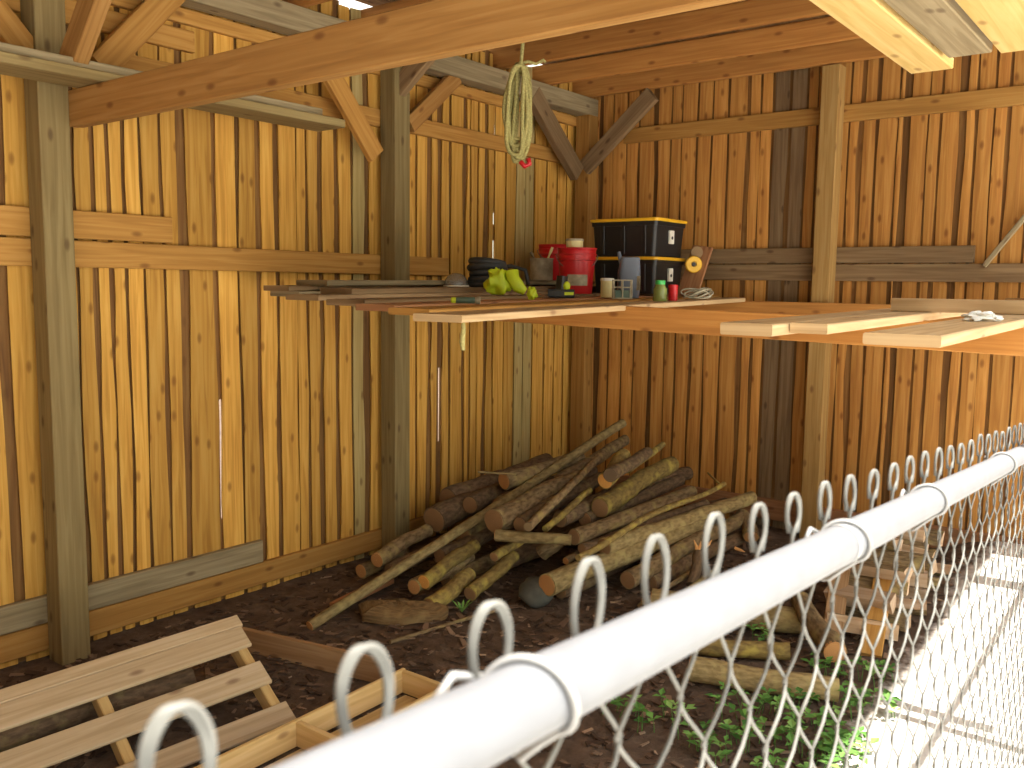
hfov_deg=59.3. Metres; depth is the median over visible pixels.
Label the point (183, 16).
board
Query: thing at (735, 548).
splinter
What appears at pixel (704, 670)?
log
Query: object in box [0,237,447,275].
board
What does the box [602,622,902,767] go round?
weeds
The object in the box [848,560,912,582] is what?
firewood
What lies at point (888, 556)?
firewood
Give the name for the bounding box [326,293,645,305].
plank
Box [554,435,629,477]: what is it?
log
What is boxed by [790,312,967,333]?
plank
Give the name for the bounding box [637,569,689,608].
branch
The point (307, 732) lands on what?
crate
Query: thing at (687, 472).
log
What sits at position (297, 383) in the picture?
wall
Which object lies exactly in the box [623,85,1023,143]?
beam
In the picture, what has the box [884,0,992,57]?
board
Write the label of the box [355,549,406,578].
log
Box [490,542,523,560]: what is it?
log
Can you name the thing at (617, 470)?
log
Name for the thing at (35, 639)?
board
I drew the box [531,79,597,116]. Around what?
wall plate
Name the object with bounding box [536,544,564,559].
log
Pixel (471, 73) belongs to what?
wall plate
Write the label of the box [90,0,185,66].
knee brace
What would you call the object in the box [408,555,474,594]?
log
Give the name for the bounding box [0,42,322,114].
board
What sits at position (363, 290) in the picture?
plank
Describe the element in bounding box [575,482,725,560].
branch
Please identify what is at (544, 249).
bucket
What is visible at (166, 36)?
board
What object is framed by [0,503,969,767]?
litter
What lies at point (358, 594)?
pole
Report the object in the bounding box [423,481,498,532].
log
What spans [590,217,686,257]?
storage tote
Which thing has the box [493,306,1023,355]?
platform
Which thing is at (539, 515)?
branch
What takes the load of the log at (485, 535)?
on the log at (414, 586)
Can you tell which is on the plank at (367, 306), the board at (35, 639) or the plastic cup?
the plastic cup
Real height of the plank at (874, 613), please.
0.382 m
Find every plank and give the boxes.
[242,627,390,681]
[263,285,555,290]
[270,291,320,296]
[286,290,595,300]
[296,280,594,285]
[320,286,595,293]
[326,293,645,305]
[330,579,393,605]
[355,294,679,310]
[388,296,719,314]
[413,297,744,322]
[680,245,975,263]
[680,263,1023,281]
[720,308,900,336]
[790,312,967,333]
[824,569,849,633]
[860,548,891,657]
[863,314,1023,347]
[891,298,1023,314]
[1005,298,1023,299]
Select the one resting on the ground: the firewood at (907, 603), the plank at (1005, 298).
the firewood at (907, 603)
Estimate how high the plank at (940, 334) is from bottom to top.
0.074 m
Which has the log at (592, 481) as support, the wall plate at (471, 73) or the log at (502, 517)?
the log at (502, 517)
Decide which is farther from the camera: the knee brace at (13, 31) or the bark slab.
the bark slab
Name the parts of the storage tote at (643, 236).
lid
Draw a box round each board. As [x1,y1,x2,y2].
[0,41,560,163]
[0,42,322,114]
[0,51,344,131]
[0,205,172,242]
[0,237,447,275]
[0,516,470,663]
[0,539,262,635]
[5,0,194,53]
[110,0,575,126]
[678,245,712,296]
[809,0,953,73]
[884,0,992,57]
[955,0,1023,52]
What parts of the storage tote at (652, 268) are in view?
lid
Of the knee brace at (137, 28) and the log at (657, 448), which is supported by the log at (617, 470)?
the log at (657, 448)
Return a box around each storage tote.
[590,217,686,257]
[594,256,685,293]
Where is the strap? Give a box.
[459,323,465,350]
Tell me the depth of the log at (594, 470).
6.50 m
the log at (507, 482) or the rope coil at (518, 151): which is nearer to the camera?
the rope coil at (518, 151)
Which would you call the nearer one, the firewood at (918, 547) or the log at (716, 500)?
the firewood at (918, 547)
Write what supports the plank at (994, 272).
attached to the wall at (732, 409)
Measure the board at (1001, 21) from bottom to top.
0.045 m
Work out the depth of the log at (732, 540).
5.79 m
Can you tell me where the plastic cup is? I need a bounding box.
[600,278,613,296]
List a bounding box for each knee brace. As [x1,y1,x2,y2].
[0,0,33,48]
[59,0,111,64]
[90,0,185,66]
[323,78,382,161]
[380,60,434,109]
[410,75,461,131]
[532,87,583,179]
[580,88,658,173]
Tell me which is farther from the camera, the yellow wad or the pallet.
the yellow wad
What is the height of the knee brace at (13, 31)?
0.428 m
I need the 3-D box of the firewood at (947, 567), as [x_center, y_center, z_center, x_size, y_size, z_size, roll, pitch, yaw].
[2.506,1.136,5.565,0.383,0.098,0.134,6,8,37]
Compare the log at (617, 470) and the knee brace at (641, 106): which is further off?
the knee brace at (641, 106)
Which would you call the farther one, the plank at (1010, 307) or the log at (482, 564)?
the log at (482, 564)
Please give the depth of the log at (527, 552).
5.85 m
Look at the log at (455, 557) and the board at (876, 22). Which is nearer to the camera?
the board at (876, 22)
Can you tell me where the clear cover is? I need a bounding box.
[443,273,468,286]
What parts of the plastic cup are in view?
lid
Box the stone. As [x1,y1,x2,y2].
[518,576,553,607]
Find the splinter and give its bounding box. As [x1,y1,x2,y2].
[734,547,744,551]
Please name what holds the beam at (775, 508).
attached to the wall at (732, 409)
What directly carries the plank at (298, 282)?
on the plank at (265, 287)
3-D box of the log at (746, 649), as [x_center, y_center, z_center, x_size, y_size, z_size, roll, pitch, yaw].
[1.012,1.323,4.526,0.748,0.110,0.111,2,6,12]
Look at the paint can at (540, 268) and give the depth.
6.49 m
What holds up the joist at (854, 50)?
on the wall plate at (562, 100)
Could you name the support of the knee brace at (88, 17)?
on the board at (6, 47)
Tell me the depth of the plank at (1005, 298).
5.14 m
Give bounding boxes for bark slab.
[358,598,448,625]
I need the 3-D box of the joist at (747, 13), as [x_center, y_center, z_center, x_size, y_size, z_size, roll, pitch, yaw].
[1.629,-2.272,5.437,4.600,0.164,0.045,6,8,37]
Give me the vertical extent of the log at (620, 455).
0.202 m
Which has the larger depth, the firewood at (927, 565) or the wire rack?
the wire rack
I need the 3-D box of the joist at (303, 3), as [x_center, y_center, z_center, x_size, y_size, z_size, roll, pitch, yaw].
[0.432,-2.084,3.908,4.600,0.164,0.045,6,8,37]
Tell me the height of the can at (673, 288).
0.104 m
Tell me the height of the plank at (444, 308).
0.070 m
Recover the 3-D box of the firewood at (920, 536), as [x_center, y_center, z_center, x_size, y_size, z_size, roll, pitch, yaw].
[2.276,0.864,5.375,0.369,0.092,0.090,6,8,37]
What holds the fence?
on the ground
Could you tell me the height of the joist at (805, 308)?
0.164 m
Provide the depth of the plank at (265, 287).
5.06 m
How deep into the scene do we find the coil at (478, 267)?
5.70 m
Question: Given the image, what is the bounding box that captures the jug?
[617,251,640,297]
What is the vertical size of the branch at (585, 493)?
0.161 m
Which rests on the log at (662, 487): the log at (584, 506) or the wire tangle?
the log at (584, 506)
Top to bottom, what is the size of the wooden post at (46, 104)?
3.325 m
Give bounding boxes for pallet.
[0,615,295,767]
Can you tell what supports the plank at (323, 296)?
on the platform
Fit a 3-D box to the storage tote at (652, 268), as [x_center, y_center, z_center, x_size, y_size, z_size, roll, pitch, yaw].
[0.931,-0.802,6.650,0.562,0.262,0.460,6,8,37]
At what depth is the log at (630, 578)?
5.71 m
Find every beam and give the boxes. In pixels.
[68,0,737,127]
[614,475,1023,547]
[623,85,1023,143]
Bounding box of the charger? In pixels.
[548,275,574,297]
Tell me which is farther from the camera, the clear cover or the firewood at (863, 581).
the clear cover
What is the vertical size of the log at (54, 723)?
0.178 m
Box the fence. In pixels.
[136,423,1023,767]
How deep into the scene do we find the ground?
4.42 m
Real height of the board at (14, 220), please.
0.135 m
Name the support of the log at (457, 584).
on the ground
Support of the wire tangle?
on the plank at (526, 312)
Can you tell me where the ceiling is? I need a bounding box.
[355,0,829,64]
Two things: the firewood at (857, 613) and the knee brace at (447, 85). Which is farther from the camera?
the knee brace at (447, 85)
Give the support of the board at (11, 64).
on the tie beam at (433, 29)
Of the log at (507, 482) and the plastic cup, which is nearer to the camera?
the plastic cup
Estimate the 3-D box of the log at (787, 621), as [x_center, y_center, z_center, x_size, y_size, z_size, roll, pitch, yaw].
[1.195,1.253,4.944,0.874,0.156,0.170,3,7,18]
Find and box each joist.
[282,0,331,7]
[360,0,430,17]
[489,0,827,69]
[532,16,860,84]
[572,38,886,97]
[668,301,963,320]
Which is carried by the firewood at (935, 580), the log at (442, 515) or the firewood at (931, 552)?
the firewood at (931, 552)
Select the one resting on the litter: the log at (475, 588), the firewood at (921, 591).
the log at (475, 588)
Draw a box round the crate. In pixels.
[194,668,449,767]
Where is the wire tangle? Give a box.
[680,287,713,298]
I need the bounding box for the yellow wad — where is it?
[527,286,537,299]
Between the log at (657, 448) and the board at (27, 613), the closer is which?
the board at (27, 613)
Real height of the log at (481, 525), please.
0.232 m
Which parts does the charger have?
green knob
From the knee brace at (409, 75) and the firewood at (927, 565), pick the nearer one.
the firewood at (927, 565)
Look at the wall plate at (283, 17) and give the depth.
5.00 m
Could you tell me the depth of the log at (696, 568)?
5.47 m
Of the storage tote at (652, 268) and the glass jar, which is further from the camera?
the storage tote at (652, 268)
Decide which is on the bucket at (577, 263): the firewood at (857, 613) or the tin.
the tin
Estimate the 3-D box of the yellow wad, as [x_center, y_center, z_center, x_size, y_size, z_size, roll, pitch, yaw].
[0.115,-0.514,5.077,0.058,0.075,0.061,6,8,37]
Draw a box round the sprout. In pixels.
[452,599,471,611]
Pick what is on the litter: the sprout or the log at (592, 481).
the sprout
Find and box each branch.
[389,609,496,643]
[478,471,515,474]
[524,453,602,530]
[542,487,592,531]
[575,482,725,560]
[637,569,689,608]
[683,570,712,589]
[707,472,722,486]
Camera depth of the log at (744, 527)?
6.23 m
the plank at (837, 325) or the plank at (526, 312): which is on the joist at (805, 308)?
the plank at (526, 312)
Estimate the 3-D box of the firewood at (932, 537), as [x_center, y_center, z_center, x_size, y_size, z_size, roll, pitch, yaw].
[2.383,0.905,5.448,0.412,0.104,0.118,5,8,35]
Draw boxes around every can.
[530,258,553,280]
[668,284,677,300]
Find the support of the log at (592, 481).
on the log at (503, 550)
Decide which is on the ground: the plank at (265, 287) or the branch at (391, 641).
the branch at (391, 641)
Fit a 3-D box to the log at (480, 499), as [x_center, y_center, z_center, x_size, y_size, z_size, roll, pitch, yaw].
[-0.019,0.735,6.436,0.137,0.186,1.010,5,7,32]
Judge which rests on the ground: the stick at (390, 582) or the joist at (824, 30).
the stick at (390, 582)
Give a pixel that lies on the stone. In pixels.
(531, 593)
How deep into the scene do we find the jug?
5.84 m
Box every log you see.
[0,667,195,751]
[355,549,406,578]
[371,524,432,566]
[384,544,433,578]
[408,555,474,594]
[418,539,480,589]
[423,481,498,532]
[424,567,475,604]
[434,526,513,561]
[439,453,552,501]
[441,554,502,585]
[455,520,486,539]
[463,483,516,512]
[464,550,518,600]
[484,470,586,532]
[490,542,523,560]
[492,466,597,502]
[494,529,571,544]
[498,454,584,489]
[503,520,581,568]
[513,472,600,531]
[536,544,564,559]
[539,519,706,596]
[553,484,649,527]
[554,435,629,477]
[555,550,659,598]
[563,551,578,564]
[568,485,696,544]
[578,499,709,552]
[579,475,684,524]
[591,456,678,516]
[597,491,756,553]
[598,448,630,488]
[603,447,652,481]
[620,511,749,588]
[628,441,665,472]
[642,466,692,489]
[648,529,746,590]
[650,588,800,632]
[686,550,701,585]
[688,655,839,701]
[691,638,789,659]
[709,498,727,503]
[735,509,758,541]
[790,591,847,661]
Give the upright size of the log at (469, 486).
0.213 m
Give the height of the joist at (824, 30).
0.164 m
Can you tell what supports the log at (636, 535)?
on the log at (556, 581)
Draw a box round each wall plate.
[181,0,345,35]
[425,56,509,95]
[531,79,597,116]
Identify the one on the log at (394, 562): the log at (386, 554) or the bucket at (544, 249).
the log at (386, 554)
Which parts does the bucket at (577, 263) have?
lid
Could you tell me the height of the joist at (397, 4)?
0.164 m
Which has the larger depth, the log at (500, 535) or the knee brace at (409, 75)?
the knee brace at (409, 75)
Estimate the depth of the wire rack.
5.56 m
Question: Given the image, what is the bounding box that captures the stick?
[982,214,1023,266]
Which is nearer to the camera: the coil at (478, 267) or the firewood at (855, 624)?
the firewood at (855, 624)
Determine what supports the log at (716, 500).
on the ground
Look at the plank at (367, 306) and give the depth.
4.42 m
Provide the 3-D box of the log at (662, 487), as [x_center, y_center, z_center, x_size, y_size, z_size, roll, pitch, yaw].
[0.859,0.794,6.224,0.114,0.149,1.249,6,8,40]
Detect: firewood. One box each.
[823,585,895,614]
[827,611,898,640]
[829,573,909,596]
[845,606,910,631]
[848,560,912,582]
[866,548,924,573]
[877,538,902,550]
[895,537,928,553]
[895,598,926,614]
[896,586,926,598]
[897,526,927,541]
[909,570,927,587]
[914,577,939,588]
[923,529,944,545]
[925,557,937,576]
[926,548,935,557]
[933,563,951,575]
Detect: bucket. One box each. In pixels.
[537,244,565,279]
[556,247,597,293]
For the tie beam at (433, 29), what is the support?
attached to the wooden post at (46, 104)
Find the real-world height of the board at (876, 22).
0.044 m
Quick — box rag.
[961,310,1003,321]
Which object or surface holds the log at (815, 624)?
on the log at (787, 621)
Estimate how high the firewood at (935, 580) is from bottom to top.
0.106 m
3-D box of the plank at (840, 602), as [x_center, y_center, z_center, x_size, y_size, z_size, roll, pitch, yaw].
[1.784,1.120,4.923,0.100,0.422,0.682,4,7,24]
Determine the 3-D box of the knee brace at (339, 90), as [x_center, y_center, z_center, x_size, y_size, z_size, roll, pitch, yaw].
[-1.017,-1.728,5.443,0.045,0.703,0.622,6,8,37]
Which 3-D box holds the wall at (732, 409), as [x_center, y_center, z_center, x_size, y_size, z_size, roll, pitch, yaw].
[3.203,-0.596,5.965,6.704,3.840,0.044,6,8,37]
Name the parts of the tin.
lid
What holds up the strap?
hanging from the plank at (526, 312)
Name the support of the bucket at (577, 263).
on the plank at (348, 301)
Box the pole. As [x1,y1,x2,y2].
[306,419,626,629]
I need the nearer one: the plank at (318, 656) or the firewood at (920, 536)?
the plank at (318, 656)
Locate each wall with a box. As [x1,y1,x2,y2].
[0,0,575,668]
[590,45,1023,538]
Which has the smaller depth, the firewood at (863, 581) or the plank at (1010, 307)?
the plank at (1010, 307)
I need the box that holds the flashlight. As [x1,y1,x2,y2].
[451,296,480,304]
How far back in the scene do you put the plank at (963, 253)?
6.43 m
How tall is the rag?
0.039 m
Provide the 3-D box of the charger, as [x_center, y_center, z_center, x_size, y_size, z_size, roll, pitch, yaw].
[0.300,-0.595,5.495,0.159,0.136,0.094,1,6,0]
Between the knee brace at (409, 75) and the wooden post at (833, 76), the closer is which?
the knee brace at (409, 75)
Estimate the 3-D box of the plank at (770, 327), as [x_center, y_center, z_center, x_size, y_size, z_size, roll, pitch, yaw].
[1.870,-0.340,4.360,0.180,0.080,3.600,6,8,37]
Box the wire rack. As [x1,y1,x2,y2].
[612,280,632,298]
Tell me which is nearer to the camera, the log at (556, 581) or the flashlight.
the flashlight
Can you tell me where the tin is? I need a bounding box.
[566,238,583,246]
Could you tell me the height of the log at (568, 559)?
0.082 m
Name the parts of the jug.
spout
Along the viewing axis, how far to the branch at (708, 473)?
6.45 m
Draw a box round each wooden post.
[20,0,90,664]
[380,66,409,553]
[570,115,597,495]
[799,64,845,538]
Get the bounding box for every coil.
[467,257,529,286]
[502,43,545,168]
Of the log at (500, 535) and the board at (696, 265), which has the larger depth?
the board at (696, 265)
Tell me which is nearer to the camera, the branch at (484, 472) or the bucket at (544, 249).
the branch at (484, 472)
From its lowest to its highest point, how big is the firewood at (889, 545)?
0.101 m
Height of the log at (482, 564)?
0.141 m
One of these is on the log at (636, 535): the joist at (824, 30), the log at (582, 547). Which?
the log at (582, 547)
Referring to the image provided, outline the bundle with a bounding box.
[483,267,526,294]
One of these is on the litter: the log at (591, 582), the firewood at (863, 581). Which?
the log at (591, 582)
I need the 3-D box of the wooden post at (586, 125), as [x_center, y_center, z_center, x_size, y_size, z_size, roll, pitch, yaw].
[0.618,-0.617,7.817,0.136,3.325,0.136,6,8,37]
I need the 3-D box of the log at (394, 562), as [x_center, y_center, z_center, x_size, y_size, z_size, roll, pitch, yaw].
[-0.608,1.105,5.704,0.116,0.154,0.478,6,8,37]
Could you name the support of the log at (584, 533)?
on the log at (582, 547)
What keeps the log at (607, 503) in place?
on the log at (662, 487)
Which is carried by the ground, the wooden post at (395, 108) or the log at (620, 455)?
the wooden post at (395, 108)
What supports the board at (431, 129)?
attached to the wall at (297, 383)
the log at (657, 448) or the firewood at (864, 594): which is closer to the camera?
the firewood at (864, 594)
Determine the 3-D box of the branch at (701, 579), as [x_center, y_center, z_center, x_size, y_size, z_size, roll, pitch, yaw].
[1.024,1.228,5.325,0.034,0.110,0.650,6,8,41]
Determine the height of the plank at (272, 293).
0.066 m
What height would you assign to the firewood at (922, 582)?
0.087 m
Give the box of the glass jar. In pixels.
[653,280,666,300]
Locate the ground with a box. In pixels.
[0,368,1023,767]
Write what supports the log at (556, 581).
on the log at (630, 578)
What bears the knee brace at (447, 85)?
attached to the wooden post at (395, 108)
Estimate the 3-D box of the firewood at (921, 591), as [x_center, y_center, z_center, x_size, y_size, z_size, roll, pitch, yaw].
[2.218,1.199,5.268,0.382,0.105,0.118,4,7,28]

